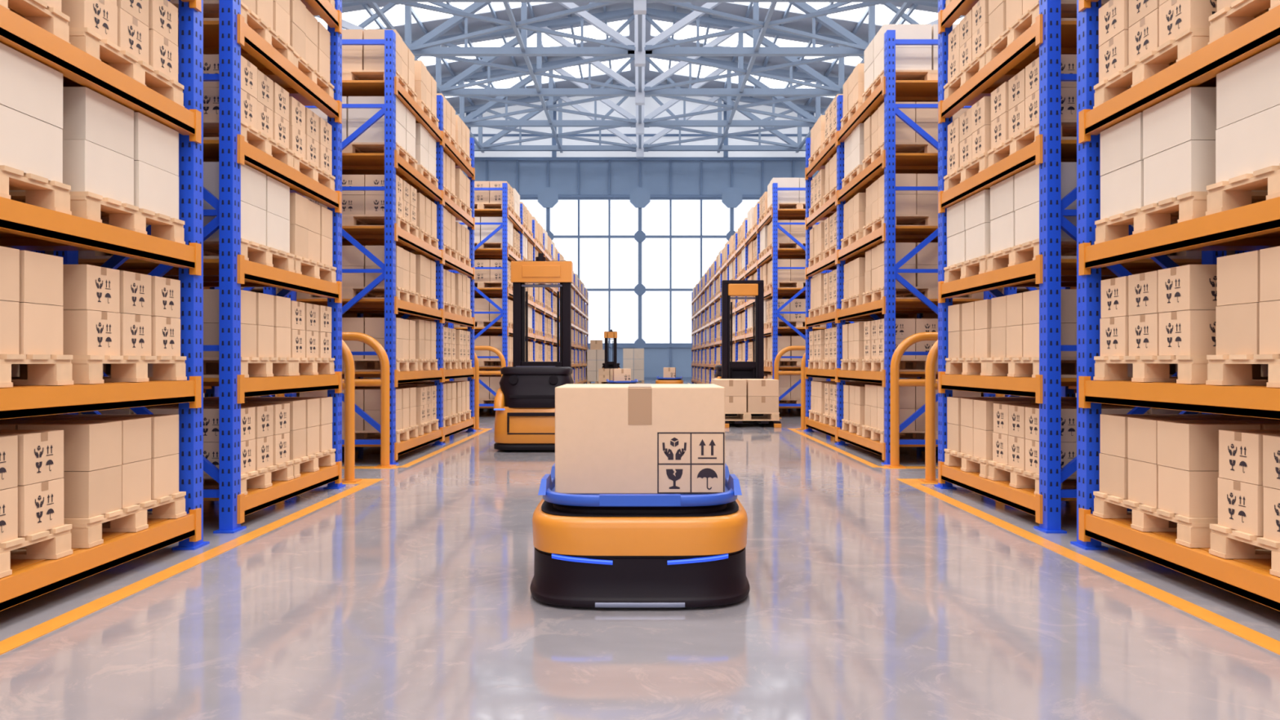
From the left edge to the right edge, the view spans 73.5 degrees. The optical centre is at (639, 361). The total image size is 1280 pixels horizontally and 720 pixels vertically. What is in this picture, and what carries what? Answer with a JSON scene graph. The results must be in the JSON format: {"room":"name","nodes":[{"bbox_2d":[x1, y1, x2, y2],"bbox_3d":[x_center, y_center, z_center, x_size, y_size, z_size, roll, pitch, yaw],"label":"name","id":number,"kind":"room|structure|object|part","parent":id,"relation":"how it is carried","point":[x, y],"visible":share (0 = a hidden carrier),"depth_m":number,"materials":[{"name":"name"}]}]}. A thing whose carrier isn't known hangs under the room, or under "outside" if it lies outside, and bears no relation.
{"room":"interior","nodes":[
{"label":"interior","id":0,"kind":"room"},
{"bbox_2d":[313,2,937,108],"bbox_3d":[0.000,-14.160,16.500,32.400,2.580,61.600,0,0,0],"label":"roof truss","id":1,"kind":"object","parent":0,"point":[545,8],"depth_m":37.97,"materials":[{"name":"grey metal"}]},
{"bbox_2d":[315,2,964,97],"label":"window","id":2,"kind":"structure","parent":1,"relation":"attached to","point":[396,15],"depth_m":38.62,"materials":[{"name":"white glass"}]},
{"bbox_2d":[342,2,918,106],"bbox_3d":[0.000,-13.943,16.500,30.100,2.185,61.000,0,0,0],"label":"roof","id":3,"kind":"structure","parent":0,"point":[366,6],"depth_m":37.41,"materials":[{"name":"grey metal"}]},
{"bbox_2d":[314,2,964,66],"bbox_3d":[0.000,-13.049,31.800,31.836,4.099,0.320,0,0,0],"label":"roof truss","id":4,"kind":"object","parent":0,"point":[639,56],"depth_m":31.68,"materials":[{"name":"grey metal"}]},
{"bbox_2d":[0,379,1279,719],"bbox_3d":[0.000,1.099,16.600,32.400,0.203,61.600,0,0,0],"label":"floor","id":5,"kind":"structure","parent":0,"point":[406,595],"depth_m":3.30,"materials":[{"name":"concrete"}]},
{"bbox_2d":[28,250,111,374],"bbox_3d":[-4.080,-1.157,5.940,1.090,4.315,1.900,0,0,0],"label":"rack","id":6,"kind":"object","parent":5,"relation":"on","point":[108,366],"visible":0.02,"depth_m":5.74,"materials":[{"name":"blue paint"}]},
{"bbox_3d":[-4.080,-1.100,5.070,1.090,4.200,0.160,0,0,0],"label":"upright frame","id":7,"kind":"part","parent":6,"relation":"part of","materials":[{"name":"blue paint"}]},
{"bbox_2d":[0,0,209,611],"bbox_3d":[-2.910,-1.169,1.750,1.090,4.338,5.920,0,0,0],"label":"rack","id":8,"kind":"object","parent":5,"relation":"on","point":[101,140],"visible":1,"depth_m":3.83,"materials":[{"name":"metal"}]},
{"bbox_3d":[-2.910,-1.100,4.630,1.090,4.200,0.160,0,0,0],"label":"upright frame","id":9,"kind":"part","parent":8,"relation":"part of","materials":[{"name":"blue paint"}]},
{"bbox_2d":[53,0,346,533],"bbox_3d":[-2.910,-1.142,5.940,1.090,4.285,1.900,0,0,0],"label":"rack","id":10,"kind":"object","parent":5,"relation":"on","point":[265,61],"visible":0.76,"depth_m":5.58,"materials":[{"name":"blue metal"}]},
{"bbox_3d":[-2.910,-1.100,5.070,1.090,4.200,0.160,0,0,0],"label":"upright frame","id":11,"kind":"part","parent":10,"relation":"part of","materials":[{"name":"blue paint"}]},
{"bbox_3d":[-2.910,-1.100,6.810,1.090,4.200,0.160,0,0,0],"label":"upright frame","id":12,"kind":"part","parent":10,"relation":"part of","materials":[{"name":"blue paint"}]},
{"bbox_2d":[203,287,299,397],"bbox_3d":[-4.080,-1.157,10.310,1.090,4.315,4.140,0,0,0],"label":"rack","id":13,"kind":"object","parent":5,"relation":"on","point":[269,291],"visible":0.02,"depth_m":8.34,"materials":[{"name":"blue metal"}]},
{"bbox_3d":[-4.080,-1.100,8.320,1.090,4.200,0.160,0,0,0],"label":"upright frame","id":14,"kind":"part","parent":13,"relation":"part of","materials":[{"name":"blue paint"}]},
{"bbox_2d":[275,332,395,467],"bbox_3d":[-2.920,0.359,8.140,1.160,1.281,0.160,0,0,0],"label":"guard","id":15,"kind":"object","parent":5,"relation":"on","point":[384,382],"visible":0.45,"depth_m":8.11,"materials":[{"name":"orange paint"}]},
{"bbox_2d":[342,339,362,482],"bbox_3d":[-2.920,0.359,7.140,1.160,1.281,0.160,0,0,0],"label":"guard","id":16,"kind":"object","parent":5,"relation":"on","point":[348,384],"visible":0.23,"depth_m":7.10,"materials":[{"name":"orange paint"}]},
{"bbox_2d":[284,29,475,464],"bbox_3d":[-2.910,-1.157,10.310,1.090,4.315,4.140,0,0,0],"label":"rack","id":17,"kind":"object","parent":5,"relation":"on","point":[406,150],"visible":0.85,"depth_m":8.84,"materials":[{"name":"blue metal"}]},
{"bbox_3d":[-2.910,-1.100,8.320,1.090,4.200,0.160,0,0,0],"label":"upright frame","id":18,"kind":"part","parent":17,"relation":"part of","materials":[{"name":"blue paint"}]},
{"bbox_3d":[-2.910,-1.100,10.340,1.090,4.200,0.160,0,0,0],"label":"upright frame","id":19,"kind":"part","parent":17,"relation":"part of","materials":[{"name":"blue paint"}]},
{"bbox_3d":[-2.910,-1.100,12.300,1.090,4.200,0.160,0,0,0],"label":"upright frame","id":20,"kind":"part","parent":17,"relation":"part of","materials":[{"name":"blue paint"}]},
{"bbox_2d":[426,270,481,381],"bbox_3d":[-4.080,-1.169,18.400,1.090,4.338,6.160,0,0,0],"label":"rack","id":21,"kind":"object","parent":5,"relation":"on","point":[446,325],"visible":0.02,"depth_m":15.88,"materials":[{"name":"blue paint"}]},
{"bbox_2d":[463,352,482,429],"bbox_3d":[-2.920,0.359,12.660,1.160,1.281,0.160,0,0,0],"label":"guard","id":22,"kind":"object","parent":5,"relation":"on","point":[476,360],"visible":0.16,"depth_m":12.62,"materials":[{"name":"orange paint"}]},
{"bbox_2d":[444,346,506,381],"bbox_3d":[-2.920,0.359,15.200,1.160,1.281,0.160,0,0,0],"label":"guard","id":23,"kind":"object","parent":5,"relation":"on","point":[495,350],"visible":0.36,"depth_m":15.17,"materials":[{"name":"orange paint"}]},
{"bbox_2d":[448,181,588,408],"bbox_3d":[-2.910,-1.169,27.400,1.090,4.338,24.160,0,0,0],"label":"rack","id":24,"kind":"object","parent":5,"relation":"on","point":[505,232],"visible":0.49,"depth_m":15.92,"materials":[{"name":"blue metal"}]},
{"bbox_3d":[-2.910,-1.100,15.400,1.090,4.200,0.160,0,0,0],"label":"upright frame","id":25,"kind":"part","parent":24,"relation":"part of","materials":[{"name":"blue paint"}]},
{"bbox_3d":[-2.910,-1.100,17.400,1.090,4.200,0.160,0,0,0],"label":"upright frame","id":26,"kind":"part","parent":24,"relation":"part of","materials":[{"name":"blue paint"}]},
{"bbox_3d":[-2.910,-1.100,19.400,1.090,4.200,0.160,0,0,0],"label":"upright frame","id":27,"kind":"part","parent":24,"relation":"part of","materials":[{"name":"blue paint"}]},
{"bbox_3d":[-2.910,-1.100,21.400,1.090,4.200,0.160,0,0,0],"label":"upright frame","id":28,"kind":"part","parent":24,"relation":"part of","materials":[{"name":"blue paint"}]},
{"bbox_3d":[-2.910,-1.100,23.400,1.090,4.200,0.160,0,0,0],"label":"upright frame","id":29,"kind":"part","parent":24,"relation":"part of","materials":[{"name":"blue paint"}]},
{"bbox_3d":[-2.910,-1.100,25.400,1.090,4.200,0.160,0,0,0],"label":"upright frame","id":30,"kind":"part","parent":24,"relation":"part of","materials":[{"name":"blue paint"}]},
{"bbox_3d":[-2.910,-1.100,31.400,1.090,4.200,0.160,0,0,0],"label":"upright frame","id":31,"kind":"part","parent":24,"relation":"part of","materials":[{"name":"blue paint"}]},
{"bbox_3d":[-2.910,-1.100,35.400,1.090,4.200,0.160,0,0,0],"label":"upright frame","id":32,"kind":"part","parent":24,"relation":"part of","materials":[{"name":"blue paint"}]},
{"bbox_3d":[-2.910,-1.100,33.400,1.090,4.200,0.160,0,0,0],"label":"upright frame","id":33,"kind":"part","parent":24,"relation":"part of","materials":[{"name":"blue paint"}]},
{"bbox_3d":[-2.910,-1.100,37.400,1.090,4.200,0.160,0,0,0],"label":"upright frame","id":34,"kind":"part","parent":24,"relation":"part of","materials":[{"name":"blue paint"}]},
{"bbox_3d":[-2.910,-1.100,39.400,1.090,4.200,0.160,0,0,0],"label":"upright frame","id":35,"kind":"part","parent":24,"relation":"part of","materials":[{"name":"blue paint"}]},
{"bbox_2d":[493,253,573,450],"bbox_3d":[-1.180,-0.152,10.463,0.920,2.305,2.094,0,0,0],"label":"forklift","id":36,"kind":"object","parent":5,"relation":"on","point":[524,402],"visible":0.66,"depth_m":9.53,"materials":[{"name":"black metal"}]},
{"bbox_3d":[-1.180,0.659,9.438,0.860,0.282,0.044,0,0,0],"label":"panel","id":37,"kind":"part","parent":36,"relation":"part of","materials":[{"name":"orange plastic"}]},
{"bbox_2d":[499,365,573,408],"bbox_3d":[-1.180,0.280,9.840,0.820,0.460,0.800,0,0,0],"label":"hood","id":38,"kind":"object","parent":36,"relation":"attached to","point":[521,386],"depth_m":9.50,"materials":[{"name":"black plastic"}]},
{"bbox_2d":[586,340,604,383],"bbox_3d":[-1.950,0.018,38.800,0.850,1.965,0.900,0,0,0],"label":"cartons","id":39,"kind":"object","parent":5,"relation":"on","point":[596,354],"visible":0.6,"depth_m":38.36,"materials":[{"name":"brown cardboard"}]},
{"bbox_2d":[598,328,620,383],"bbox_3d":[-1.180,-0.152,34.457,0.900,2.305,2.094,0,0,0],"label":"forklift","id":40,"kind":"object","parent":5,"relation":"on","point":[606,372],"visible":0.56,"depth_m":34.48,"materials":[{"name":"black metal"}]},
{"bbox_2d":[602,363,620,368],"bbox_3d":[-1.180,0.280,35.080,0.740,0.460,0.800,0,0,0],"label":"hood","id":41,"kind":"object","parent":40,"relation":"attached to","point":[618,364],"depth_m":34.78,"materials":[{"name":"black plastic"}]},
{"bbox_2d":[605,368,637,383],"bbox_3d":[-0.520,0.600,24.498,0.960,0.800,1.051,0,0,-6],"label":"robot","id":42,"kind":"object","parent":5,"relation":"on","point":[620,375],"visible":0.41,"depth_m":24.26,"materials":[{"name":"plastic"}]},
{"bbox_2d":[605,378,637,382],"bbox_3d":[-0.520,0.547,24.496,0.862,0.095,0.940,0,0,-6],"label":"tray","id":43,"kind":"object","parent":42,"relation":"on","point":[615,380],"depth_m":24.24,"materials":[{"name":"blue plastic"}]},
{"bbox_2d":[622,348,644,382],"bbox_3d":[-0.300,0.193,40.500,1.000,1.615,0.900,0,0,0],"label":"cartons","id":44,"kind":"object","parent":5,"relation":"on","point":[633,358],"visible":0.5,"depth_m":40.06,"materials":[{"name":"brown cardboard"}]},
{"bbox_2d":[529,383,750,607],"bbox_3d":[0.000,0.555,3.954,0.960,0.889,1.051,0,0,0],"label":"robot","id":45,"kind":"object","parent":5,"relation":"on","point":[640,506],"visible":1,"depth_m":3.54,"materials":[{"name":"black plastic"}]},
{"bbox_2d":[537,462,742,506],"bbox_3d":[0.000,0.547,3.951,0.862,0.095,0.940,0,0,0],"label":"tray","id":46,"kind":"object","parent":45,"relation":"on","point":[560,488],"depth_m":3.76,"materials":[{"name":"blue plastic"}]},
{"bbox_2d":[655,367,683,383],"bbox_3d":[1.020,0.600,29.498,0.960,0.800,1.051,0,0,6],"label":"robot","id":47,"kind":"object","parent":5,"relation":"on","point":[669,373],"visible":0.58,"depth_m":29.22,"materials":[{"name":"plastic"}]},
{"bbox_2d":[656,376,682,378],"bbox_3d":[1.020,0.547,29.496,0.862,0.095,0.940,0,0,6],"label":"tray","id":48,"kind":"object","parent":47,"relation":"on","point":[664,377],"depth_m":29.29,"materials":[{"name":"blue plastic"}]},
{"bbox_2d":[711,280,781,427],"bbox_3d":[1.644,-0.168,14.007,1.019,2.335,2.105,0,0,0],"label":"forklift","id":49,"kind":"object","parent":5,"relation":"on","point":[749,396],"visible":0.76,"depth_m":14.02,"materials":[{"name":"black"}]},
{"bbox_2d":[714,364,753,378],"bbox_3d":[1.690,0.280,14.630,0.820,0.460,0.800,0,0,0],"label":"hood","id":50,"kind":"object","parent":49,"relation":"attached to","point":[737,372],"depth_m":14.31,"materials":[{"name":"black plastic"}]},
{"bbox_2d":[691,177,831,408],"bbox_3d":[2.910,-1.169,27.400,1.090,4.338,24.160,0,0,0],"label":"rack","id":51,"kind":"object","parent":5,"relation":"on","point":[769,245],"visible":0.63,"depth_m":16.39,"materials":[{"name":"blue metal"}]},
{"bbox_3d":[2.910,-1.100,39.400,1.090,4.200,0.160,0,0,0],"label":"upright frame","id":52,"kind":"part","parent":51,"relation":"part of","materials":[{"name":"blue paint"}]},
{"bbox_3d":[2.910,-1.100,37.400,1.090,4.200,0.160,0,0,0],"label":"upright frame","id":53,"kind":"part","parent":51,"relation":"part of","materials":[{"name":"blue paint"}]},
{"bbox_3d":[2.910,-1.100,35.400,1.090,4.200,0.160,0,0,0],"label":"upright frame","id":54,"kind":"part","parent":51,"relation":"part of","materials":[{"name":"blue paint"}]},
{"bbox_3d":[2.910,-1.100,33.400,1.090,4.200,0.160,0,0,0],"label":"upright frame","id":55,"kind":"part","parent":51,"relation":"part of","materials":[{"name":"blue paint"}]},
{"bbox_3d":[2.910,-1.100,29.400,1.090,4.200,0.160,0,0,0],"label":"upright frame","id":56,"kind":"part","parent":51,"relation":"part of","materials":[{"name":"blue paint"}]},
{"bbox_3d":[2.910,-1.100,31.400,1.090,4.200,0.160,0,0,0],"label":"upright frame","id":57,"kind":"part","parent":51,"relation":"part of","materials":[{"name":"blue paint"}]},
{"bbox_3d":[2.910,-1.100,27.400,1.090,4.200,0.160,0,0,0],"label":"upright frame","id":58,"kind":"part","parent":51,"relation":"part of","materials":[{"name":"blue paint"}]},
{"bbox_3d":[2.910,-1.100,25.400,1.090,4.200,0.160,0,0,0],"label":"upright frame","id":59,"kind":"part","parent":51,"relation":"part of","materials":[{"name":"blue paint"}]},
{"bbox_3d":[2.910,-1.100,23.400,1.090,4.200,0.160,0,0,0],"label":"upright frame","id":60,"kind":"part","parent":51,"relation":"part of","materials":[{"name":"blue paint"}]},
{"bbox_3d":[2.910,-1.100,21.400,1.090,4.200,0.160,0,0,0],"label":"upright frame","id":61,"kind":"part","parent":51,"relation":"part of","materials":[{"name":"blue paint"}]},
{"bbox_3d":[2.910,-1.100,19.400,1.090,4.200,0.160,0,0,0],"label":"upright frame","id":62,"kind":"part","parent":51,"relation":"part of","materials":[{"name":"blue paint"}]},
{"bbox_3d":[2.910,-1.100,17.400,1.090,4.200,0.160,0,0,0],"label":"upright frame","id":63,"kind":"part","parent":51,"relation":"part of","materials":[{"name":"blue paint"}]},
{"bbox_3d":[2.910,-1.100,15.400,1.090,4.200,0.160,0,0,0],"label":"upright frame","id":64,"kind":"part","parent":51,"relation":"part of","materials":[{"name":"blue paint"}]},
{"bbox_2d":[773,346,835,417],"bbox_3d":[2.920,0.359,15.200,1.160,1.281,0.160,0,0,0],"label":"guard","id":65,"kind":"object","parent":5,"relation":"on","point":[776,372],"visible":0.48,"depth_m":15.17,"materials":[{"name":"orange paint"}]},
{"bbox_2d":[797,352,816,429],"bbox_3d":[2.920,0.359,12.660,1.160,1.281,0.160,0,0,0],"label":"guard","id":66,"kind":"object","parent":5,"relation":"on","point":[803,360],"visible":0.14,"depth_m":12.62,"materials":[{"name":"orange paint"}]},
{"bbox_2d":[831,270,858,381],"bbox_3d":[4.080,-1.169,18.400,1.090,4.338,6.160,0,0,0],"label":"rack","id":67,"kind":"object","parent":5,"relation":"on","point":[833,325],"visible":0.02,"depth_m":15.87,"materials":[{"name":"metal"}]},
{"bbox_2d":[804,24,995,464],"bbox_3d":[2.910,-1.169,10.310,1.090,4.338,4.140,0,0,0],"label":"rack","id":68,"kind":"object","parent":5,"relation":"on","point":[873,149],"visible":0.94,"depth_m":8.85,"materials":[{"name":"blue metal"}]},
{"bbox_3d":[2.910,-1.100,12.300,1.090,4.200,0.160,0,0,0],"label":"upright frame","id":69,"kind":"part","parent":68,"relation":"part of","materials":[{"name":"blue paint"}]},
{"bbox_3d":[2.910,-1.100,10.340,1.090,4.200,0.160,0,0,0],"label":"upright frame","id":70,"kind":"part","parent":68,"relation":"part of","materials":[{"name":"blue paint"}]},
{"bbox_3d":[2.910,-1.100,8.320,1.090,4.200,0.160,0,0,0],"label":"upright frame","id":71,"kind":"part","parent":68,"relation":"part of","materials":[{"name":"blue paint"}]},
{"bbox_2d":[917,339,937,482],"bbox_3d":[2.920,0.359,7.140,1.160,1.281,0.160,0,0,0],"label":"guard","id":72,"kind":"object","parent":5,"relation":"on","point":[931,384],"visible":0.27,"depth_m":7.10,"materials":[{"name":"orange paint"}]},
{"bbox_2d":[884,332,1004,467],"bbox_3d":[2.920,0.359,8.140,1.160,1.281,0.160,0,0,0],"label":"guard","id":73,"kind":"object","parent":5,"relation":"on","point":[895,382],"visible":0.47,"depth_m":8.11,"materials":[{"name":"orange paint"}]},
{"bbox_2d":[981,287,1076,397],"bbox_3d":[4.080,-1.169,10.310,1.090,4.338,4.140,0,0,0],"label":"rack","id":74,"kind":"object","parent":5,"relation":"on","point":[1005,291],"visible":0.02,"depth_m":8.34,"materials":[{"name":"metal"}]},
{"bbox_3d":[4.080,-1.100,8.320,1.090,4.200,0.160,0,0,0],"label":"upright frame","id":75,"kind":"part","parent":74,"relation":"part of","materials":[{"name":"blue paint"}]},
{"bbox_2d":[933,0,1226,533],"bbox_3d":[2.910,-1.142,5.940,1.090,4.285,1.900,0,0,0],"label":"rack","id":76,"kind":"object","parent":5,"relation":"on","point":[1007,165],"visible":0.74,"depth_m":5.61,"materials":[{"name":"blue metal"}]},
{"bbox_3d":[2.910,-1.100,6.810,1.090,4.200,0.160,0,0,0],"label":"upright frame","id":77,"kind":"part","parent":76,"relation":"part of","materials":[{"name":"blue paint"}]},
{"bbox_3d":[2.910,-1.100,5.070,1.090,4.200,0.160,0,0,0],"label":"upright frame","id":78,"kind":"part","parent":76,"relation":"part of","materials":[{"name":"blue paint"}]},
{"bbox_2d":[1070,0,1279,611],"bbox_3d":[2.910,-1.169,1.750,1.090,4.338,5.920,0,0,0],"label":"rack","id":79,"kind":"object","parent":5,"relation":"on","point":[1178,101],"visible":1,"depth_m":3.83,"materials":[{"name":"orange metal"}]},
{"bbox_3d":[2.910,-1.100,4.630,1.090,4.200,0.160,0,0,0],"label":"upright frame","id":80,"kind":"part","parent":79,"relation":"part of","materials":[{"name":"blue paint"}]},
{"bbox_2d":[1169,250,1253,374],"bbox_3d":[4.080,-1.142,5.940,1.090,4.285,1.900,0,0,0],"label":"rack","id":81,"kind":"object","parent":5,"relation":"on","point":[1172,366],"visible":0.02,"depth_m":5.71,"materials":[{"name":"metal"}]},
{"bbox_3d":[4.080,-1.100,5.070,1.090,4.200,0.160,0,0,0],"label":"upright frame","id":82,"kind":"part","parent":81,"relation":"part of","materials":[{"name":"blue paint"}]},
{"bbox_2d":[375,96,904,379],"bbox_3d":[0.000,-7.135,47.100,32.000,16.330,0.400,0,0,0],"label":"wall","id":83,"kind":"structure","parent":0,"point":[571,174],"depth_m":47.00,"materials":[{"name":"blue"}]},
{"bbox_2d":[520,200,759,342],"bbox_3d":[0.000,-4.950,47.150,26.880,8.100,0.040,0,0,0],"label":"window","id":84,"kind":"structure","parent":83,"relation":"in","point":[593,214],"depth_m":47.13,"materials":[{"name":"white glass"}]},
{"bbox_2d":[520,186,759,348],"bbox_3d":[0.000,-5.090,47.005,26.980,8.889,0.249,0,0,0],"label":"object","id":85,"kind":"structure","parent":83,"relation":"attached to","point":[548,197],"depth_m":46.92,"materials":[{"name":"blue"}]},
{"bbox_2d":[368,2,911,152],"bbox_3d":[0.000,-11.530,16.500,24.940,0.160,61.000,0,0,0],"label":"roof bracing","id":86,"kind":"structure","parent":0,"point":[506,24],"depth_m":33.65,"materials":[{"name":"grey metal"}]},
{"bbox_2d":[453,81,826,158],"bbox_3d":[0.000,-13.049,46.200,31.836,4.099,0.320,0,0,0],"label":"roof truss","id":87,"kind":"object","parent":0,"point":[639,152],"depth_m":46.08,"materials":[{"name":"grey metal"}]},
{"bbox_2d":[411,7,868,105],"bbox_3d":[0.000,-13.049,36.600,31.836,4.099,0.320,0,0,0],"label":"roof truss","id":88,"kind":"object","parent":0,"point":[639,96],"depth_m":36.48,"materials":[{"name":"grey metal"}]},
{"bbox_2d":[342,0,937,14],"bbox_3d":[0.000,-13.049,27.000,31.836,4.099,0.320,0,0,0],"label":"roof truss","id":89,"kind":"object","parent":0,"point":[639,6],"depth_m":27.04,"materials":[{"name":"grey metal"}]},
{"bbox_2d":[434,56,847,134],"bbox_3d":[0.000,-13.049,41.400,31.836,4.099,0.320,0,0,0],"label":"roof truss","id":90,"kind":"object","parent":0,"point":[485,123],"depth_m":41.28,"materials":[{"name":"grey metal"}]}
]}

